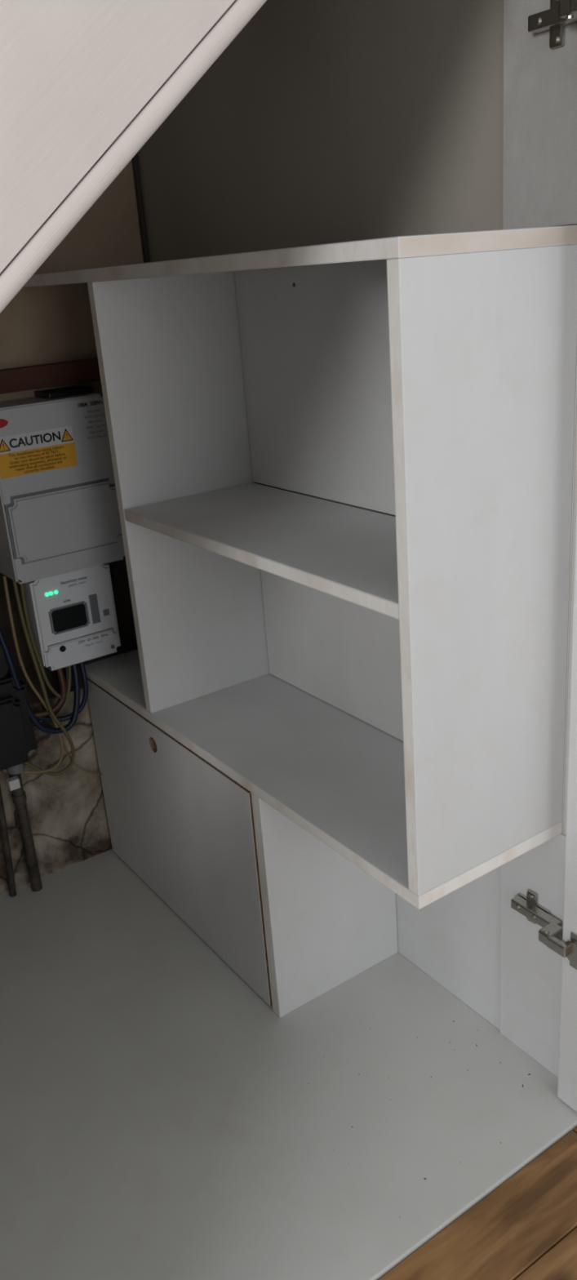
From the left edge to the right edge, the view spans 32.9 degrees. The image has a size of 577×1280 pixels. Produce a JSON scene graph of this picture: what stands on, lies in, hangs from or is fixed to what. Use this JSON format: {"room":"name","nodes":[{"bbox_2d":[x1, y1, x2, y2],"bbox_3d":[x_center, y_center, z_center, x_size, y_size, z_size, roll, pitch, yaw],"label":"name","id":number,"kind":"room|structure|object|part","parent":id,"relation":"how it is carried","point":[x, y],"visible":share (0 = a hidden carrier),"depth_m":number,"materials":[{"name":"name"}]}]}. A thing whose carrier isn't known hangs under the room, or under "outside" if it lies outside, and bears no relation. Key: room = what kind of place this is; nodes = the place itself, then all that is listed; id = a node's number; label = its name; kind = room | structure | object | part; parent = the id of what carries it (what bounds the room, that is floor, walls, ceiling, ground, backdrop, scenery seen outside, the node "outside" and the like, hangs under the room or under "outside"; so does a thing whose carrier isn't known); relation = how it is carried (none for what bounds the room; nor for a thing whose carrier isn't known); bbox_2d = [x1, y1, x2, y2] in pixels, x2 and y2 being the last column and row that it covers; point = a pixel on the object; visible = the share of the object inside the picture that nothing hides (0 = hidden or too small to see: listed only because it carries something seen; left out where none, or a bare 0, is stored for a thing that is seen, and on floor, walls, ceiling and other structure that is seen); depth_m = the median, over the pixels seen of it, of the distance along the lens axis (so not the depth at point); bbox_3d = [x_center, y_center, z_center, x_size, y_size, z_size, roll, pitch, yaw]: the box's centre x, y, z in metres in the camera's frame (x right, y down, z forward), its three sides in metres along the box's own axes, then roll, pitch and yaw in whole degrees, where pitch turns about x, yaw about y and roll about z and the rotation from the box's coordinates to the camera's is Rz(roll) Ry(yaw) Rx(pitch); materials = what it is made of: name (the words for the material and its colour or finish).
{"room":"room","nodes":[
{"label":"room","id":0,"kind":"room"},
{"bbox_2d":[0,159,144,401],"bbox_3d":[-1.116,-0.503,1.280,2.056,1.050,0.030,-18,25,-31],"label":"wall","id":1,"kind":"structure","parent":0,"point":[44,324],"depth_m":1.75,"materials":[{"name":"beige paint"}]},
{"bbox_2d":[0,357,100,394],"bbox_3d":[-0.721,-0.381,1.565,1.130,0.038,0.034,-18,25,-31],"label":"wooden beam","id":2,"kind":"structure","parent":1,"relation":"attached to","point":[77,371],"depth_m":1.73,"materials":[{"name":"brown wood"}]},
{"bbox_2d":[0,385,124,584],"bbox_3d":[-0.430,-0.282,1.757,0.219,0.314,0.115,-18,25,-31],"label":"electrical box","id":3,"kind":"object","parent":1,"relation":"attached to","point":[60,512],"visible":1,"depth_m":1.72,"materials":[{"name":"grey plastic"}]},
{"bbox_2d":[0,575,102,791],"bbox_3d":[-0.470,0.097,1.862,0.210,0.467,0.055,-20,26,-34],"label":"electrical cables","id":4,"kind":"object","parent":3,"relation":"attached to","point":[37,718],"visible":0.94,"depth_m":1.87,"materials":[{"name":"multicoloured plastic"}]},
{"bbox_2d":[132,153,150,262],"bbox_3d":[-0.280,-0.926,1.723,0.010,0.500,0.010,-18,25,-31],"label":"trim","id":5,"kind":"structure","parent":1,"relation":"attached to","point":[135,160],"depth_m":1.77,"materials":[{"name":"grey wood"}]},
{"bbox_2d":[0,0,266,313],"bbox_3d":[-0.222,-0.230,0.625,2.691,2.320,0.022,-18,25,-31],"label":"panel","id":6,"kind":"object","parent":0,"point":[85,85],"depth_m":0.64,"materials":[{"name":"paint"}]},
{"bbox_2d":[0,848,576,1279],"bbox_3d":[-0.714,0.800,1.299,2.056,0.020,1.102,-18,25,-31],"label":"floor","id":7,"kind":"structure","parent":0,"point":[160,1119],"depth_m":1.43,"materials":[{"name":"laminate"}]},
{"bbox_2d":[0,773,42,897],"bbox_3d":[-0.543,0.365,1.928,0.068,0.313,0.027,-13,23,-22],"label":"supply pipe","id":8,"kind":"object","parent":7,"relation":"on","point":[19,795],"visible":0.99,"depth_m":1.94,"materials":[{"name":"grey metal"}]},
{"bbox_2d":[0,688,112,894],"bbox_3d":[-1.040,0.472,1.655,2.056,0.384,0.027,-18,25,-31],"label":"wall","id":9,"kind":"structure","parent":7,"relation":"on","point":[67,811],"depth_m":2.00,"materials":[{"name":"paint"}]},
{"bbox_2d":[0,555,137,704],"bbox_3d":[-1.065,0.140,1.527,2.056,0.330,0.030,-18,25,-31],"label":"backboard","id":10,"kind":"object","parent":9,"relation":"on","point":[118,571],"visible":0.02,"depth_m":1.92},
{"bbox_2d":[0,640,37,774],"bbox_3d":[-0.550,0.130,1.821,0.125,0.277,0.088,-18,25,-31],"label":"electrical box","id":11,"kind":"object","parent":10,"relation":"attached to","point":[17,735],"visible":0.98,"depth_m":1.81,"materials":[{"name":"black plastic"}]},
{"bbox_2d":[23,563,120,671],"bbox_3d":[-0.415,-0.053,1.871,0.159,0.188,0.070,-18,25,-31],"label":"meter","id":12,"kind":"object","parent":10,"relation":"attached to","point":[73,617],"visible":0.99,"depth_m":1.84,"materials":[{"name":"white plastic"}]},
{"bbox_2d":[87,677,398,1017],"bbox_3d":[-0.109,0.311,1.842,0.254,0.413,0.647,-18,25,-31],"label":"storage box","id":13,"kind":"object","parent":7,"relation":"on","point":[295,919],"visible":0.84,"depth_m":1.64,"materials":[{"name":"white paint"}]},
{"bbox_3d":[-0.212,0.340,1.791,0.018,0.404,0.612,-18,25,-31],"label":"panel","id":14,"kind":"part","parent":13,"relation":"part of","materials":[{"name":"white paint"}]},
{"bbox_2d":[22,225,576,909],"bbox_3d":[-0.051,-0.186,1.495,0.255,0.750,1.002,-18,25,-31],"label":"shelving unit","id":15,"kind":"object","parent":13,"relation":"on","point":[343,472],"visible":0.88,"depth_m":1.35,"materials":[{"name":"white laminate"}]},
{"bbox_3d":[0.028,-0.149,1.382,0.248,0.019,0.677,-18,25,-31],"label":"shelf","id":16,"kind":"part","parent":15,"relation":"part of","materials":[{"name":"white laminate"}]},
{"bbox_3d":[0.118,-0.352,1.382,0.004,0.345,0.675,-18,25,-31],"label":"panel","id":17,"kind":"part","parent":15,"relation":"part of","materials":[{"name":"white laminate"}]},
{"bbox_3d":[0.145,-0.012,1.512,0.004,0.344,0.675,-18,25,-31],"label":"panel","id":18,"kind":"part","parent":15,"relation":"part of","materials":[{"name":"white laminate"}]},
{"bbox_3d":[0.069,0.391,1.598,0.254,0.413,0.022,-18,25,-31],"label":"panel","id":19,"kind":"part","parent":13,"relation":"part of","materials":[{"name":"white paint"}]},
{"bbox_2d":[309,1020,530,1179],"bbox_3d":[0.187,0.664,1.438,0.315,0.001,0.282,-18,25,-31],"label":"debris","id":20,"kind":"object","parent":7,"relation":"on","point":[453,1020],"visible":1,"depth_m":1.45,"materials":[{"name":"brown"}]},
{"bbox_2d":[137,0,576,262],"bbox_3d":[0.009,-0.816,1.348,0.020,0.680,1.024,-18,25,-31],"label":"wall","id":21,"kind":"structure","parent":0,"point":[321,122],"depth_m":1.30,"materials":[{"name":"white paint"}]},
{"bbox_2d":[395,351,576,1030],"bbox_3d":[0.075,0.015,1.667,0.020,1.103,1.024,-18,25,-31],"label":"wall panel","id":22,"kind":"object","parent":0,"point":[455,939],"visible":0.08,"depth_m":1.56,"materials":[{"name":"white paint"}]},
{"bbox_2d":[563,415,576,835],"bbox_3d":[0.763,-0.551,1.278,1.044,2.334,0.078,-18,25,-31],"label":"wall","id":23,"kind":"structure","parent":0,"point":[575,468],"depth_m":1.20,"materials":[{"name":"white paint"}]},
{"bbox_2d":[499,833,565,1077],"bbox_3d":[0.352,0.439,1.413,0.004,0.413,0.120,-18,25,-31],"label":"panel","id":24,"kind":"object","parent":23,"relation":"attached to","point":[531,971],"depth_m":1.42,"materials":[{"name":"white paint"}]},
{"bbox_2d":[502,0,576,230],"bbox_3d":[0.262,-0.695,0.978,0.006,0.519,0.120,-18,25,-31],"label":"panel","id":25,"kind":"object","parent":23,"relation":"attached to","point":[540,111],"depth_m":1.04,"materials":[{"name":"white wood"}]},
{"bbox_2d":[557,508,576,1111],"bbox_3d":[0.497,-0.018,0.903,0.020,1.600,0.566,-18,25,-31],"label":"door","id":26,"kind":"structure","parent":23,"relation":"in","point":[567,1060],"depth_m":1.28,"materials":[{"name":"white paint"}]},
{"bbox_2d":[511,889,576,969],"bbox_3d":[0.355,0.394,1.336,0.039,0.054,0.152,-10,22,-14],"label":"cabinet hinge","id":27,"kind":"object","parent":26,"relation":"attached to","point":[550,935],"visible":0.99,"depth_m":1.33,"materials":[{"name":"silver metal"}]},
{"bbox_3d":[0.347,0.378,1.381,0.005,0.016,0.058,-18,25,-31],"label":"mounting plate","id":28,"kind":"part","parent":27,"relation":"part of","materials":[{"name":"silver metal"}]},
{"bbox_3d":[0.346,0.384,1.365,0.016,0.015,0.080,-18,25,-31],"label":"arm","id":29,"kind":"part","parent":27,"relation":"part of","materials":[{"name":"silver metal"}]},
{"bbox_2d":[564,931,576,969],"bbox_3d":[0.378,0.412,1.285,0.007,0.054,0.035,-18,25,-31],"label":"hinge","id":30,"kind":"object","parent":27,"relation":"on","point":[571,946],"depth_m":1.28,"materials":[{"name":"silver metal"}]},
{"bbox_2d":[528,0,576,48],"bbox_3d":[0.278,-0.612,0.945,0.039,0.054,0.140,-9,21,-11],"label":"cabinet hinge","id":31,"kind":"object","parent":26,"relation":"attached to","point":[562,14],"visible":1,"depth_m":0.98,"materials":[{"name":"silver metal"}]},
{"bbox_3d":[0.270,-0.622,0.974,0.016,0.015,0.068,-18,25,-31],"label":"arm","id":32,"kind":"part","parent":31,"relation":"part of","materials":[{"name":"silver metal"}]},
{"bbox_3d":[0.275,-0.627,0.985,0.005,0.016,0.058,-18,25,-31],"label":"mounting plate","id":33,"kind":"part","parent":31,"relation":"part of","materials":[{"name":"silver metal"}]},
{"bbox_3d":[-0.367,1.194,0.258,2.755,0.018,1.121,-18,25,-31],"label":"subfloor","id":34,"kind":"object","parent":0,"visible":0},
{"bbox_2d":[377,1126,576,1279],"bbox_3d":[-0.385,1.170,0.275,2.753,0.018,1.058,-18,25,-31],"label":"floorboards","id":35,"kind":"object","parent":34,"relation":"on","point":[526,1228],"visible":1,"depth_m":1.22,"materials":[{"name":"brown wood"}]}
]}

